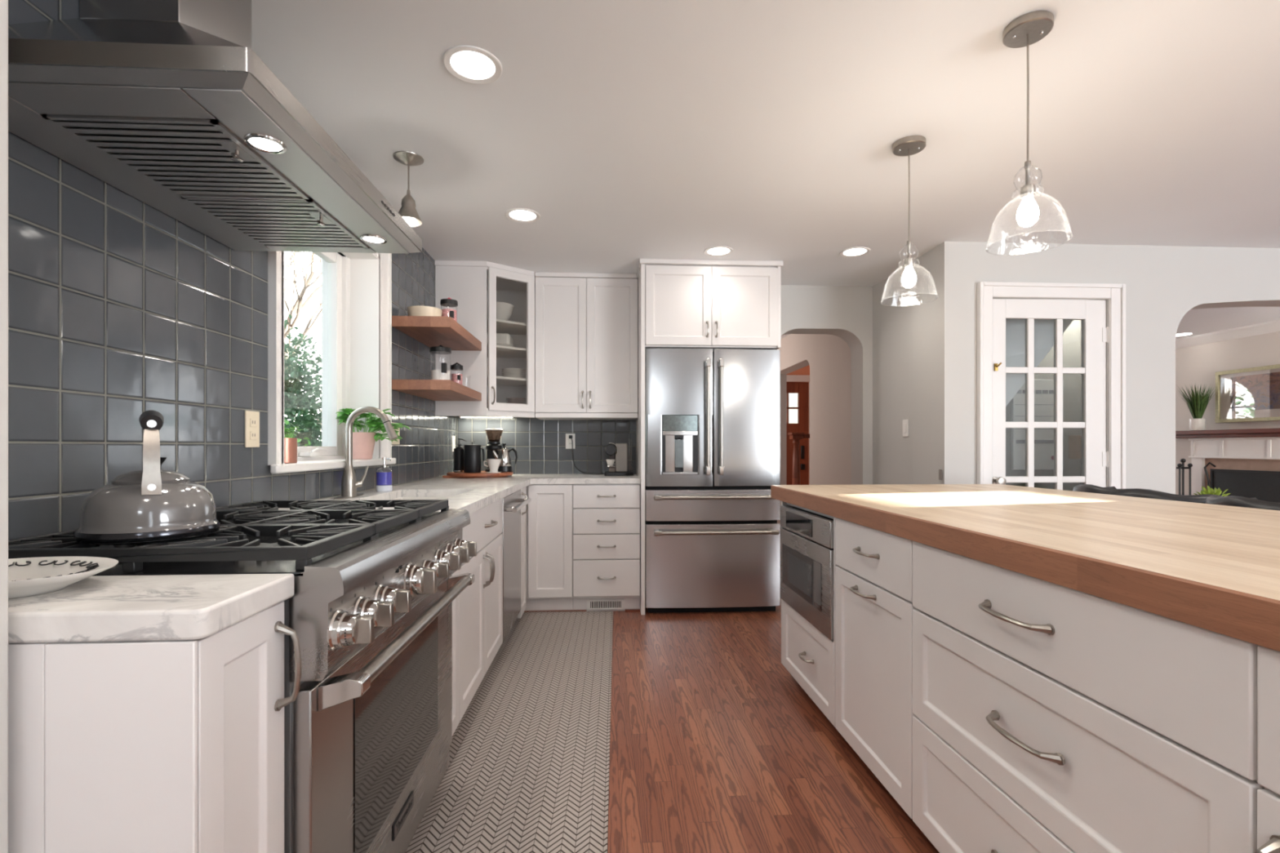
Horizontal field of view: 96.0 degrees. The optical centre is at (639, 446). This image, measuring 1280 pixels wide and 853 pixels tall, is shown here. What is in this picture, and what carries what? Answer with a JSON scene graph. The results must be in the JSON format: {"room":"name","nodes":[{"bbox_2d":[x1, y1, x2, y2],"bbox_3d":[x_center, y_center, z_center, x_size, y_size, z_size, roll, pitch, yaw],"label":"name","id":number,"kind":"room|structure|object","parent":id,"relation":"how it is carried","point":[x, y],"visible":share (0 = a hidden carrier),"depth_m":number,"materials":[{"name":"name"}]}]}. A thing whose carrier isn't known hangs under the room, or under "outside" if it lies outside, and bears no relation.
{"room":"kitchen","nodes":[
{"label":"kitchen","id":0,"kind":"room"},
{"bbox_2d":[0,0,8,852],"bbox_3d":[-0.915,-0.062,-0.865,0.410,2.385,3.175,0,0,-3],"label":"wall","id":1,"kind":"structure","parent":0,"point":[3,3],"depth_m":0.72,"materials":[{"name":"paint"}]},
{"bbox_2d":[8,0,456,540],"bbox_3d":[-1.357,-0.062,1.126,0.250,2.385,7.200,0,0,-3],"label":"wall","id":2,"kind":"structure","parent":0,"point":[120,309],"depth_m":1.41,"materials":[{"name":"grey tile"}]},
{"bbox_2d":[8,0,422,253],"bbox_3d":[-0.960,-0.921,1.399,0.570,0.668,0.904,0,0,-3],"label":"range hood","id":3,"kind":"object","parent":2,"relation":"attached to","point":[170,104],"visible":1,"depth_m":1.18,"materials":[{"name":"silver metal"}]},
{"bbox_2d":[248,137,281,151],"bbox_3d":[-0.756,-0.610,1.165,0.056,0.001,0.056,0,0,-3],"label":"lamp","id":4,"kind":"object","parent":3,"relation":"on","point":[258,144],"depth_m":1.16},
{"bbox_2d":[363,236,383,243],"bbox_3d":[-0.786,-0.610,1.701,0.056,0.001,0.056,0,0,-3],"label":"lamp","id":5,"kind":"object","parent":3,"relation":"on","point":[366,239],"depth_m":1.70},
{"bbox_2d":[244,410,259,447],"bbox_3d":[-1.270,-0.056,1.890,0.008,0.119,0.073,0,0,-3],"label":"wall outlet","id":6,"kind":"object","parent":2,"relation":"attached to","point":[251,418],"visible":1,"depth_m":1.88,"materials":[{"name":"beige plastic"}]},
{"bbox_2d":[267,250,395,473],"bbox_3d":[-1.416,-0.478,2.505,0.305,1.143,1.105,0,0,-3],"label":"window","id":7,"kind":"structure","parent":2,"relation":"in","point":[357,287],"depth_m":2.85,"materials":[{"name":"paint"}]},
{"bbox_2d":[284,426,303,463],"bbox_3d":[-1.302,-0.007,2.126,0.102,0.137,0.084,0,0,-25],"label":"flower pot","id":8,"kind":"object","parent":7,"relation":"on","point":[290,444],"visible":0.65,"depth_m":2.11,"materials":[{"name":"orange metal"}]},
{"bbox_2d":[335,408,409,459],"bbox_3d":[-1.272,-0.061,2.787,0.338,0.245,0.245,0,0,-3],"label":"basil","id":9,"kind":"object","parent":7,"relation":"on","point":[363,442],"visible":0.67,"depth_m":2.73,"materials":[{"name":"green plant"}]},
{"bbox_2d":[352,431,375,459],"bbox_3d":[-1.336,-0.003,2.760,0.136,0.128,0.136,0,0,-3],"label":"pot","id":10,"kind":"object","parent":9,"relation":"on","point":[363,442],"depth_m":2.71,"materials":[{"name":"pink ceramic"}]},
{"bbox_2d":[391,315,481,351],"bbox_3d":[-1.208,-0.677,3.512,0.311,0.058,0.778,0,0,-3],"label":"floating shelf","id":11,"kind":"object","parent":2,"relation":"attached to","point":[429,331],"visible":0.86,"depth_m":3.29,"materials":[{"name":"brown wood"}]},
{"bbox_2d":[407,305,442,316],"bbox_3d":[-1.230,-0.745,3.297,0.188,0.076,0.188,0,0,-3],"label":"serving bowl","id":12,"kind":"object","parent":11,"relation":"on","point":[416,310],"visible":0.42,"depth_m":3.22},
{"bbox_2d":[440,297,457,321],"bbox_3d":[-1.120,-0.790,3.383,0.098,0.167,0.098,0,0,-3],"label":"glass canister","id":13,"kind":"object","parent":11,"relation":"on","point":[448,302],"visible":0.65,"depth_m":3.35,"materials":[{"name":"clear glass"}]},
{"bbox_2d":[391,379,481,400],"bbox_3d":[-1.208,-0.335,3.512,0.311,0.055,0.778,0,0,-3],"label":"floating shelf","id":14,"kind":"object","parent":2,"relation":"attached to","point":[432,389],"visible":0.96,"depth_m":3.22,"materials":[{"name":"brown wood"}]},
{"bbox_2d":[430,345,451,379],"bbox_3d":[-1.158,-0.476,3.351,0.119,0.227,0.119,0,0,-3],"label":"glass canister","id":15,"kind":"object","parent":14,"relation":"on","point":[442,374],"visible":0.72,"depth_m":3.30,"materials":[{"name":"clear glass"}]},
{"bbox_2d":[450,362,462,385],"bbox_3d":[-1.100,-0.434,3.464,0.072,0.142,0.072,0,0,-3],"label":"glass jar","id":16,"kind":"object","parent":14,"relation":"on","point":[458,378],"visible":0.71,"depth_m":3.44,"materials":[{"name":"clear glass"}]},
{"bbox_2d":[435,260,535,417],"bbox_3d":[-1.079,-0.731,4.177,0.642,1.048,0.580,0,0,-3],"label":"upper cabinet","id":17,"kind":"object","parent":2,"relation":"attached to","point":[473,284],"visible":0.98,"depth_m":3.92,"materials":[{"name":"paint"}]},
{"bbox_2d":[487,302,514,320],"bbox_3d":[-1.034,-0.950,4.169,0.240,0.135,0.240,0,0,-3],"label":"serving bowl","id":18,"kind":"object","parent":17,"relation":"on","point":[504,310],"visible":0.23,"depth_m":4.10,"materials":[{"name":"white ceramic"}]},
{"bbox_2d":[487,342,514,346],"bbox_3d":[-1.035,-0.716,4.189,0.236,0.028,0.236,0,0,-3],"label":"oval platter","id":19,"kind":"object","parent":17,"relation":"on","point":[497,344],"visible":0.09,"depth_m":4.11,"materials":[{"name":"white ceramic"}]},
{"bbox_2d":[487,333,512,346],"bbox_3d":[-1.025,-0.765,4.189,0.180,0.090,0.160,0,0,-3],"label":"baking dish","id":20,"kind":"object","parent":19,"relation":"on","point":[502,338],"visible":0.41,"depth_m":4.11,"materials":[{"name":"white ceramic"}]},
{"bbox_2d":[487,317,526,334],"bbox_3d":[-1.087,-0.873,4.195,0.626,0.016,0.518,0,0,-3],"label":"shelf","id":21,"kind":"object","parent":17,"relation":"attached to","point":[510,327],"depth_m":4.18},
{"bbox_2d":[487,343,526,357],"bbox_3d":[-1.087,-0.693,4.195,0.626,0.016,0.518,0,0,-3],"label":"shelf","id":22,"kind":"object","parent":17,"relation":"attached to","point":[502,351],"depth_m":4.16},
{"bbox_2d":[487,375,526,385],"bbox_3d":[-1.087,-0.478,4.195,0.626,0.016,0.518,0,0,-3],"label":"shelf","id":23,"kind":"object","parent":17,"relation":"attached to","point":[500,380],"depth_m":4.13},
{"bbox_2d":[251,0,1279,338],"bbox_3d":[2.565,-1.315,4.299,8.400,0.120,13.300,0,0,-3],"label":"ceiling","id":24,"kind":"structure","parent":0,"point":[634,131],"depth_m":2.24,"materials":[{"name":"paint"}]},
{"bbox_2d":[392,151,423,226],"bbox_3d":[-1.007,-1.110,2.510,0.126,0.290,0.126,0,0,-3],"label":"pendant light","id":25,"kind":"object","parent":24,"relation":"hanging from","point":[408,211],"visible":0.91,"depth_m":2.49,"materials":[{"name":"silver metal"}]},
{"bbox_2d":[442,44,502,84],"bbox_3d":[-0.549,-1.252,1.897,0.188,0.006,0.188,0,0,-3],"label":"recessed light","id":26,"kind":"object","parent":24,"relation":"in","point":[468,64],"visible":1,"depth_m":1.89,"materials":[{"name":"paint"}]},
{"bbox_2d":[505,208,540,222],"bbox_3d":[-0.636,-1.252,3.129,0.188,0.006,0.188,0,0,-3],"label":"recessed light","id":27,"kind":"object","parent":24,"relation":"in","point":[518,215],"visible":1,"depth_m":3.13,"materials":[{"name":"paint"}]},
{"bbox_2d":[703,245,733,256],"bbox_3d":[0.505,-1.252,3.704,0.188,0.006,0.188,0,0,-3],"label":"recessed light","id":28,"kind":"object","parent":24,"relation":"in","point":[717,251],"visible":1,"depth_m":3.70,"materials":[{"name":"paint"}]},
{"bbox_2d":[839,246,870,257],"bbox_3d":[1.385,-1.252,3.718,0.188,0.006,0.188,0,0,-3],"label":"recessed light","id":29,"kind":"object","parent":24,"relation":"in","point":[855,251],"visible":1,"depth_m":3.72,"materials":[{"name":"paint"}]},
{"bbox_2d":[880,135,937,303],"bbox_3d":[1.114,-0.929,2.388,0.216,0.650,0.216,0,0,-3],"label":"glass pendant light","id":30,"kind":"object","parent":24,"relation":"hanging from","point":[909,145],"visible":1,"depth_m":2.37,"materials":[{"name":"glass"}]},
{"bbox_2d":[903,240,914,267],"bbox_3d":[1.114,-0.796,2.388,0.038,0.107,0.038,0,0,-3],"label":"socket","id":31,"kind":"object","parent":30,"relation":"attached to","point":[908,262],"depth_m":2.38,"materials":[{"name":"silver metal"}]},
{"bbox_2d":[985,10,1072,254],"bbox_3d":[1.158,-0.929,1.722,0.216,0.650,0.216,0,0,-3],"label":"glass pendant light","id":32,"kind":"object","parent":24,"relation":"hanging from","point":[1027,29],"visible":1,"depth_m":1.71,"materials":[{"name":"glass"}]},
{"bbox_2d":[1020,160,1035,199],"bbox_3d":[1.158,-0.796,1.722,0.038,0.107,0.038,0,0,-3],"label":"socket","id":33,"kind":"object","parent":32,"relation":"attached to","point":[1027,191],"depth_m":1.71,"materials":[{"name":"silver metal"}]},
{"bbox_2d":[607,598,939,852],"bbox_3d":[2.565,1.160,4.299,8.400,0.060,13.300,0,0,-3],"label":"floor","id":34,"kind":"structure","parent":0,"point":[716,747],"depth_m":2.09,"materials":[{"name":"red wood"}]},
{"bbox_2d":[8,601,302,852],"bbox_3d":[-0.885,0.694,0.853,0.660,0.873,0.218,0,0,-3],"label":"base cabinet","id":35,"kind":"object","parent":34,"relation":"on","point":[166,746],"visible":0.91,"depth_m":0.76,"materials":[{"name":"paint"}]},
{"bbox_2d":[8,573,294,643],"bbox_3d":[-0.898,0.236,0.854,0.635,0.040,0.225,0,0,-3],"label":"countertop","id":36,"kind":"structure","parent":35,"relation":"on","point":[104,608],"depth_m":0.79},
{"bbox_2d":[8,556,118,598],"bbox_3d":[-0.944,0.199,0.854,0.284,0.033,0.204,0,0,-3],"label":"serving dish","id":37,"kind":"object","parent":36,"relation":"on","point":[27,576],"visible":0.94,"depth_m":0.91,"materials":[{"name":"white ceramic"}]},
{"bbox_2d":[8,499,476,852],"bbox_3d":[-0.870,0.652,1.431,0.746,0.955,0.921,0,0,-3],"label":"gas range","id":38,"kind":"object","parent":34,"relation":"on","point":[368,726],"visible":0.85,"depth_m":1.18,"materials":[{"name":"silver metal"}]},
{"bbox_2d":[73,410,221,545],"bbox_3d":[-0.944,0.053,1.122,0.217,0.243,0.232,0,0,-3],"label":"tea kettle","id":39,"kind":"object","parent":38,"relation":"on","point":[153,504],"visible":1,"depth_m":1.05,"materials":[{"name":"metal"}]},
{"bbox_2d":[91,511,440,576],"bbox_3d":[-0.922,0.210,1.430,0.642,0.030,0.918,0,0,-3],"label":"cooktop","id":40,"kind":"object","parent":38,"relation":"in","point":[298,563],"depth_m":1.04,"materials":[{"name":"metal"}]},
{"bbox_2d":[451,497,502,735],"bbox_3d":[-0.973,0.694,2.440,0.660,0.873,1.091,0,0,-3],"label":"base cabinet","id":41,"kind":"object","parent":34,"relation":"on","point":[477,610],"visible":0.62,"depth_m":2.46,"materials":[{"name":"paint"}]},
{"bbox_2d":[405,611,613,852],"bbox_3d":[-0.441,1.125,2.114,0.660,0.009,3.600,0,0,-2],"label":"runner rug","id":42,"kind":"object","parent":34,"relation":"on","point":[527,771],"visible":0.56,"depth_m":2.11,"materials":[{"name":"fabric"}]},
{"bbox_2d":[502,489,531,642],"bbox_3d":[-1.002,0.696,3.294,0.681,0.868,0.605,0,0,-3],"label":"dishwasher","id":43,"kind":"object","parent":34,"relation":"on","point":[513,504],"visible":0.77,"depth_m":3.25,"materials":[{"name":"silver metal"}]},
{"bbox_2d":[517,484,573,618],"bbox_3d":[-0.928,0.694,4.041,0.929,0.872,0.869,0,0,-3],"label":"base cabinet","id":44,"kind":"object","parent":34,"relation":"on","point":[547,520],"visible":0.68,"depth_m":3.88,"materials":[{"name":"paint"}]},
{"bbox_2d":[278,474,640,514],"bbox_3d":[-0.653,0.235,3.200,1.387,0.038,2.579,0,0,-3],"label":"countertop","id":45,"kind":"structure","parent":44,"relation":"on","point":[472,495],"depth_m":3.13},
{"bbox_2d":[333,406,397,499],"bbox_3d":[-1.194,0.022,2.485,0.247,0.387,0.222,0,0,-34],"label":"kitchen faucet","id":46,"kind":"object","parent":45,"relation":"on","point":[349,484],"visible":1,"depth_m":2.44,"materials":[{"name":"silver metal"}]},
{"bbox_2d":[376,457,392,491],"bbox_3d":[-1.230,0.134,2.776,0.075,0.163,0.072,0,0,-3],"label":"soap dispenser","id":47,"kind":"object","parent":45,"relation":"on","point":[384,479],"visible":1,"depth_m":2.75,"materials":[{"name":"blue plastic"}]},
{"bbox_2d":[376,484,392,491],"bbox_3d":[-1.231,0.201,2.776,0.072,0.030,0.072,0,0,-3],"label":"bottle","id":48,"kind":"object","parent":47,"relation":"on","point":[379,487],"depth_m":2.75,"materials":[{"name":"white plastic"}]},
{"bbox_2d":[390,497,449,500],"bbox_3d":[-0.991,0.354,2.556,0.388,0.202,0.698,0,0,-3],"label":"sink","id":49,"kind":"object","parent":45,"relation":"in","point":[400,498],"visible":0.09,"depth_m":2.89,"materials":[{"name":"white ceramic"}]},
{"bbox_2d":[442,471,513,478],"bbox_3d":[-1.135,0.200,4.103,0.456,0.032,0.456,0,0,-3],"label":"serving tray","id":50,"kind":"object","parent":45,"relation":"on","point":[482,474],"visible":0.91,"depth_m":3.93,"materials":[{"name":"brown wood"}]},
{"bbox_2d":[453,438,466,472],"bbox_3d":[-1.283,0.064,4.106,0.082,0.239,0.078,0,0,-35],"label":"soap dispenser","id":51,"kind":"object","parent":50,"relation":"on","point":[459,451],"visible":0.89,"depth_m":4.07,"materials":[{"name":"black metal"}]},
{"bbox_2d":[453,448,463,472],"bbox_3d":[-1.286,0.098,4.105,0.076,0.170,0.076,0,0,-3],"label":"canister","id":52,"kind":"object","parent":51,"relation":"on","point":[458,452],"depth_m":4.07,"materials":[{"name":"black metal"}]},
{"bbox_2d":[463,441,484,472],"bbox_3d":[-1.165,0.074,4.025,0.115,0.218,0.131,0,0,-44],"label":"press","id":53,"kind":"object","parent":50,"relation":"on","point":[472,453],"visible":0.98,"depth_m":3.98,"materials":[{"name":"black metal"}]},
{"bbox_2d":[483,458,501,473],"bbox_3d":[-1.014,0.136,4.000,0.106,0.094,0.106,0,0,42],"label":"pour over dripper","id":54,"kind":"object","parent":50,"relation":"on","point":[493,464],"visible":1,"depth_m":3.97,"materials":[{"name":"white ceramic"}]},
{"bbox_2d":[484,428,503,471],"bbox_3d":[-1.066,0.026,4.217,0.134,0.314,0.134,0,0,-3],"label":"coffee grinder","id":55,"kind":"object","parent":50,"relation":"on","point":[493,444],"visible":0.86,"depth_m":4.18,"materials":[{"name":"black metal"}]},
{"bbox_2d":[492,443,517,471],"bbox_3d":[-0.968,0.081,4.135,0.148,0.204,0.127,0,0,36],"label":"coffee percolator","id":56,"kind":"object","parent":50,"relation":"on","point":[505,465],"visible":0.92,"depth_m":4.12,"materials":[{"name":"metal"}]},
{"bbox_2d":[492,448,517,466],"bbox_3d":[-0.969,0.076,4.152,0.183,0.130,0.108,0,0,-3],"label":"pot","id":57,"kind":"object","parent":56,"relation":"on","point":[504,454],"depth_m":4.12,"materials":[{"name":"metal"}]},
{"bbox_2d":[604,439,633,475],"bbox_3d":[-0.159,0.081,4.333,0.215,0.270,0.270,0,0,-3],"label":"coffee machine","id":58,"kind":"object","parent":45,"relation":"on","point":[618,451],"visible":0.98,"depth_m":4.23,"materials":[{"name":"black plastic"}]},
{"bbox_2d":[573,484,639,611],"bbox_3d":[-0.241,0.694,4.184,0.456,0.872,0.659,0,0,-3],"label":"base cabinet","id":59,"kind":"object","parent":34,"relation":"on","point":[606,517],"visible":0.97,"depth_m":3.90,"materials":[{"name":"paint"}]},
{"bbox_2d":[586,599,624,610],"bbox_3d":[-0.235,1.084,3.947,0.260,0.068,0.012,0,0,-3],"label":"floor vent","id":60,"kind":"object","parent":59,"relation":"attached to","point":[613,604],"visible":1,"depth_m":3.94,"materials":[{"name":"metal"}]},
{"bbox_2d":[635,263,644,614],"bbox_3d":[0.002,-0.046,4.199,0.028,2.352,0.674,0,0,-3],"label":"end panel","id":61,"kind":"object","parent":34,"relation":"on","point":[640,421],"visible":0.69,"depth_m":3.86,"materials":[{"name":"paint"}]},
{"bbox_2d":[644,348,780,613],"bbox_3d":[0.480,0.236,4.184,0.916,1.787,0.753,0,0,-3],"label":"refrigerator","id":62,"kind":"object","parent":34,"relation":"on","point":[713,416],"visible":0.92,"depth_m":3.88,"materials":[{"name":"silver metal"}]},
{"bbox_2d":[787,432,804,484],"bbox_3d":[1.790,0.487,6.610,0.150,1.285,0.150,0,0,-3],"label":"newel post","id":63,"kind":"object","parent":34,"relation":"on","point":[795,437],"visible":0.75,"depth_m":6.58,"materials":[{"name":"brown wood"}]},
{"bbox_2d":[780,501,839,727],"bbox_3d":[1.132,0.697,2.545,0.909,0.866,0.655,0,0,-4],"label":"base cabinet","id":64,"kind":"object","parent":34,"relation":"on","point":[807,655],"depth_m":2.44,"materials":[{"name":"paint"}]},
{"bbox_2d":[835,517,916,818],"bbox_3d":[1.173,0.697,1.947,0.909,0.866,0.539,0,0,-4],"label":"base cabinet","id":65,"kind":"object","parent":34,"relation":"on","point":[873,575],"visible":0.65,"depth_m":1.87,"materials":[{"name":"paint"}]},
{"bbox_2d":[912,541,1266,852],"bbox_3d":[1.218,0.697,1.245,0.914,0.866,0.864,0,0,-4],"label":"base cabinet","id":66,"kind":"object","parent":34,"relation":"on","point":[1049,717],"visible":0.84,"depth_m":1.10,"materials":[{"name":"paint"}]},
{"bbox_2d":[1072,484,1222,503],"bbox_3d":[2.276,0.653,2.601,0.482,0.958,0.593,0,0,-3],"label":"stool","id":67,"kind":"object","parent":34,"relation":"on","point":[1143,493],"visible":0.2,"depth_m":2.42,"materials":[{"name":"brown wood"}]},
{"bbox_2d":[1176,458,1192,495],"bbox_3d":[6.033,0.633,6.406,0.200,0.994,0.200,0,0,-3],"label":"fireplace tools","id":68,"kind":"object","parent":34,"relation":"on","point":[1183,461],"visible":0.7,"depth_m":6.38,"materials":[{"name":"black metal"}]},
{"bbox_2d":[1175,427,1279,494],"bbox_3d":[6.281,0.477,5.894,0.259,1.306,1.970,0,0,-3],"label":"fireplace","id":69,"kind":"object","parent":34,"relation":"on","point":[1251,449],"visible":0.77,"depth_m":6.12,"materials":[{"name":"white wood"}]},
{"bbox_2d":[1177,382,1217,430],"bbox_3d":[6.176,-0.445,6.426,0.311,0.537,0.391,0,0,-3],"label":"potted grass","id":70,"kind":"object","parent":69,"relation":"on","point":[1197,404],"depth_m":6.39,"materials":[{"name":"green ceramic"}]},
{"bbox_2d":[1175,427,1279,438],"bbox_3d":[6.281,-0.136,5.894,0.259,0.081,1.970,0,0,-3],"label":"mantel shelf","id":71,"kind":"object","parent":69,"relation":"attached to","point":[1251,433],"depth_m":6.02,"materials":[{"name":"brown wood"}]},
{"bbox_2d":[1204,462,1279,502],"bbox_3d":[6.248,0.650,5.777,0.040,0.960,1.140,0,0,-3],"label":"fireplace screen","id":72,"kind":"object","parent":34,"relation":"on","point":[1264,486],"visible":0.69,"depth_m":5.92,"materials":[{"name":"black metal"}]},
{"bbox_2d":[1204,494,1279,511],"bbox_3d":[2.311,0.653,1.977,0.482,0.958,0.593,0,0,-3],"label":"stool","id":73,"kind":"object","parent":34,"relation":"on","point":[1232,500],"visible":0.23,"depth_m":1.99,"materials":[{"name":"leather"}]},
{"bbox_2d":[1255,645,1279,852],"bbox_3d":[1.277,0.697,0.370,0.914,0.866,0.886,0,0,-4],"label":"base cabinet","id":74,"kind":"object","parent":34,"relation":"on","point":[1268,660],"visible":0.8,"depth_m":0.77,"materials":[{"name":"paint"}]},
{"bbox_2d":[770,484,1279,651],"bbox_3d":[1.402,0.233,1.383,1.236,0.065,3.291,0,0,-4],"label":"countertop","id":75,"kind":"structure","parent":74,"relation":"on","point":[1215,568],"depth_m":1.31,"materials":[{"name":"wood"}]},
{"bbox_3d":[2.648,0.730,3.974,1.116,0.800,0.240,0,0,-3],"label":"closet shelf","id":76,"kind":"object","parent":34,"relation":"on","visible":0},
{"bbox_2d":[1068,435,1081,484],"bbox_3d":[3.039,0.128,3.965,0.150,0.405,0.150,0,0,-3],"label":"table lamp","id":77,"kind":"object","parent":76,"relation":"on","point":[1074,441],"visible":0.29,"depth_m":3.94,"materials":[{"name":"metal"}]},
{"bbox_3d":[2.939,0.767,2.968,0.440,0.725,0.438,0,0,-3],"label":"side table","id":78,"kind":"object","parent":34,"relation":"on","visible":0},
{"bbox_2d":[1193,485,1231,496],"bbox_3d":[2.936,0.303,2.973,0.221,0.202,0.240,0,0,-15],"label":"plant","id":79,"kind":"object","parent":78,"relation":"on","point":[1210,491],"visible":0.15,"depth_m":2.95,"materials":[{"name":"green plant"}]},
{"bbox_2d":[788,393,797,423],"bbox_3d":[2.942,-0.062,7.851,0.150,2.385,5.650,0,0,-3],"label":"window","id":80,"kind":"structure","parent":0,"point":[793,397],"depth_m":10.29,"materials":[{"name":"glass"}]},
{"bbox_2d":[786,364,809,484],"bbox_3d":[1.423,-0.062,8.167,3.150,2.385,0.150,0,0,-3],"label":"wall","id":81,"kind":"structure","parent":0,"point":[805,371],"depth_m":8.14,"materials":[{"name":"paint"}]},
{"bbox_2d":[786,382,808,484],"bbox_3d":[1.929,0.110,8.145,0.910,2.035,0.070,0,0,-3],"label":"front door","id":82,"kind":"structure","parent":81,"relation":"in","point":[801,388],"depth_m":8.16,"materials":[{"name":"brown wood"}]},
{"bbox_2d":[786,374,809,484],"bbox_3d":[1.932,0.063,8.105,1.120,2.134,0.030,0,0,-3],"label":"trim","id":83,"kind":"structure","parent":81,"relation":"attached to","point":[789,378],"depth_m":8.11,"materials":[{"name":"paint"}]},
{"bbox_2d":[781,284,872,484],"bbox_3d":[1.500,-0.062,4.621,1.090,2.385,0.220,0,0,-3],"label":"wall","id":84,"kind":"structure","parent":0,"point":[846,313],"depth_m":4.52,"materials":[{"name":"paint"}]},
{"bbox_2d":[777,251,928,527],"bbox_3d":[1.864,-0.062,5.462,0.270,2.385,3.500,0,0,-3],"label":"wall","id":85,"kind":"structure","parent":0,"point":[900,322],"depth_m":4.37,"materials":[{"name":"paint"}]},
{"bbox_2d":[902,419,908,436],"bbox_3d":[1.849,-0.127,4.019,0.010,0.119,0.073,0,0,-3],"label":"light switch","id":86,"kind":"object","parent":85,"relation":"attached to","point":[905,422],"visible":1,"depth_m":4.00,"materials":[{"name":"white plastic"}]},
{"bbox_2d":[1005,319,1073,406],"bbox_3d":[2.635,-0.580,3.933,1.080,1.340,0.320,0,0,-3],"label":"ceiling","id":87,"kind":"structure","parent":0,"point":[1015,328],"depth_m":3.77,"materials":[{"name":"paint"}]},
{"bbox_2d":[1005,320,1081,491],"bbox_3d":[2.643,-0.062,3.978,1.280,2.385,0.450,0,0,-3],"label":"wall","id":88,"kind":"structure","parent":0,"point":[1072,335],"depth_m":4.13,"materials":[{"name":"paint"}]},
{"bbox_2d":[1011,379,1063,470],"bbox_3d":[2.794,-0.152,4.053,0.370,0.635,0.027,0,0,-3],"label":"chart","id":89,"kind":"object","parent":88,"relation":"attached to","point":[1043,388],"visible":0.58,"depth_m":4.04,"materials":[{"name":"paper"}]},
{"bbox_2d":[928,241,1279,493],"bbox_3d":[3.677,-0.062,3.720,3.643,2.385,0.180,0,0,-3],"label":"wall","id":90,"kind":"structure","parent":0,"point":[1163,283],"depth_m":3.60,"materials":[{"name":"paint"}]},
{"bbox_2d":[992,298,1109,489],"bbox_3d":[2.550,0.105,3.558,0.787,2.045,0.110,0,0,-3],"label":"glazed door","id":91,"kind":"structure","parent":90,"relation":"attached to","point":[1095,334],"depth_m":3.58,"materials":[{"name":"paint"}]},
{"bbox_2d":[977,280,1125,488],"bbox_3d":[2.534,0.062,3.550,0.934,2.136,0.034,0,0,-3],"label":"door frame","id":92,"kind":"structure","parent":90,"relation":"attached to","point":[986,291],"depth_m":3.54,"materials":[{"name":"paint"}]},
{"bbox_2d":[1189,418,1205,430],"bbox_3d":[6.212,-0.241,6.426,0.136,0.130,0.136,0,0,-3],"label":"pot","id":93,"kind":"object","parent":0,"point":[1194,424],"depth_m":6.38,"materials":[{"name":"white ceramic"}]},
{"bbox_2d":[1175,331,1279,495],"bbox_3d":[5.863,-0.062,7.388,1.330,2.385,6.900,0,0,-3],"label":"wall","id":94,"kind":"structure","parent":0,"point":[1197,364],"depth_m":6.43,"materials":[{"name":"paint"}]},
{"bbox_2d":[1175,319,1279,349],"bbox_3d":[6.277,-1.205,7.421,0.100,0.100,6.880,0,0,-3],"label":"trim","id":95,"kind":"structure","parent":94,"relation":"attached to","point":[1270,326],"depth_m":6.19,"materials":[{"name":"paint"}]},
{"bbox_2d":[1214,364,1279,422],"bbox_3d":[6.405,-0.539,5.640,0.038,0.562,1.458,0,0,-3],"label":"mirror","id":96,"kind":"object","parent":94,"relation":"attached to","point":[1251,394],"visible":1,"depth_m":6.04,"materials":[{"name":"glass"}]},
{"bbox_2d":[1230,372,1279,411],"bbox_3d":[6.407,-0.561,5.635,0.002,0.367,1.180,0,0,-3],"label":"print","id":97,"kind":"object","parent":96,"relation":"attached to","point":[1249,391],"depth_m":5.99},
{"bbox_3d":[-0.189,-0.062,4.587,2.467,2.385,0.120,0,0,-3],"label":"wall","id":98,"kind":"structure","parent":0,"visible":0},
{"bbox_2d":[456,415,635,474],"bbox_3d":[-0.723,-0.012,4.493,1.388,0.456,0.008,0,0,-3],"label":"backsplash","id":99,"kind":"structure","parent":98,"relation":"attached to","point":[540,445],"depth_m":4.49,"materials":[{"name":"grey tile"}]},
{"bbox_2d":[565,433,575,448],"bbox_3d":[-0.542,-0.040,4.494,0.073,0.119,0.008,0,0,-3],"label":"wall outlet","id":100,"kind":"object","parent":98,"relation":"attached to","point":[568,441],"visible":1,"depth_m":4.49,"materials":[{"name":"white plastic"}]},
{"bbox_2d":[534,271,638,419],"bbox_3d":[-0.393,-0.731,4.321,0.742,1.048,0.370,0,0,-3],"label":"upper cabinet","id":101,"kind":"object","parent":98,"relation":"attached to","point":[586,323],"visible":1,"depth_m":4.18,"materials":[{"name":"paint"}]},
{"bbox_2d":[636,258,782,349],"bbox_3d":[0.465,-0.962,4.202,0.973,0.584,0.718,0,0,-3],"label":"upper cabinet","id":102,"kind":"object","parent":98,"relation":"attached to","point":[690,304],"visible":0.95,"depth_m":3.88,"materials":[{"name":"paint"}]},
{"label":"outside","id":103,"kind":"structure","parent":0,"visible":0},
{"bbox_3d":[-8.016,1.580,4.561,12.500,0.100,22.000,0,0,-3],"label":"ground","id":104,"kind":"structure","parent":103,"visible":0},
{"bbox_2d":[284,314,321,446],"bbox_3d":[-4.334,-0.020,6.961,1.452,3.160,1.816,0,0,-3],"label":"shrub","id":105,"kind":"object","parent":104,"relation":"on","point":[295,397],"visible":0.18,"depth_m":6.85,"materials":[{"name":"green plant"}]},
{"bbox_2d":[284,251,321,440],"bbox_3d":[-8.079,-2.420,11.067,1.100,7.900,13.000,0,0,-3],"label":"sky","id":106,"kind":"structure","parent":104,"relation":"on","point":[307,312],"depth_m":13.42,"materials":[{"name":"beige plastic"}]},
{"bbox_2d":[284,251,321,431],"bbox_3d":[-5.432,-1.935,9.910,3.465,6.996,4.030,0,0,-3],"label":"bare tree","id":107,"kind":"object","parent":104,"relation":"on","point":[295,308],"visible":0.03,"depth_m":9.28,"materials":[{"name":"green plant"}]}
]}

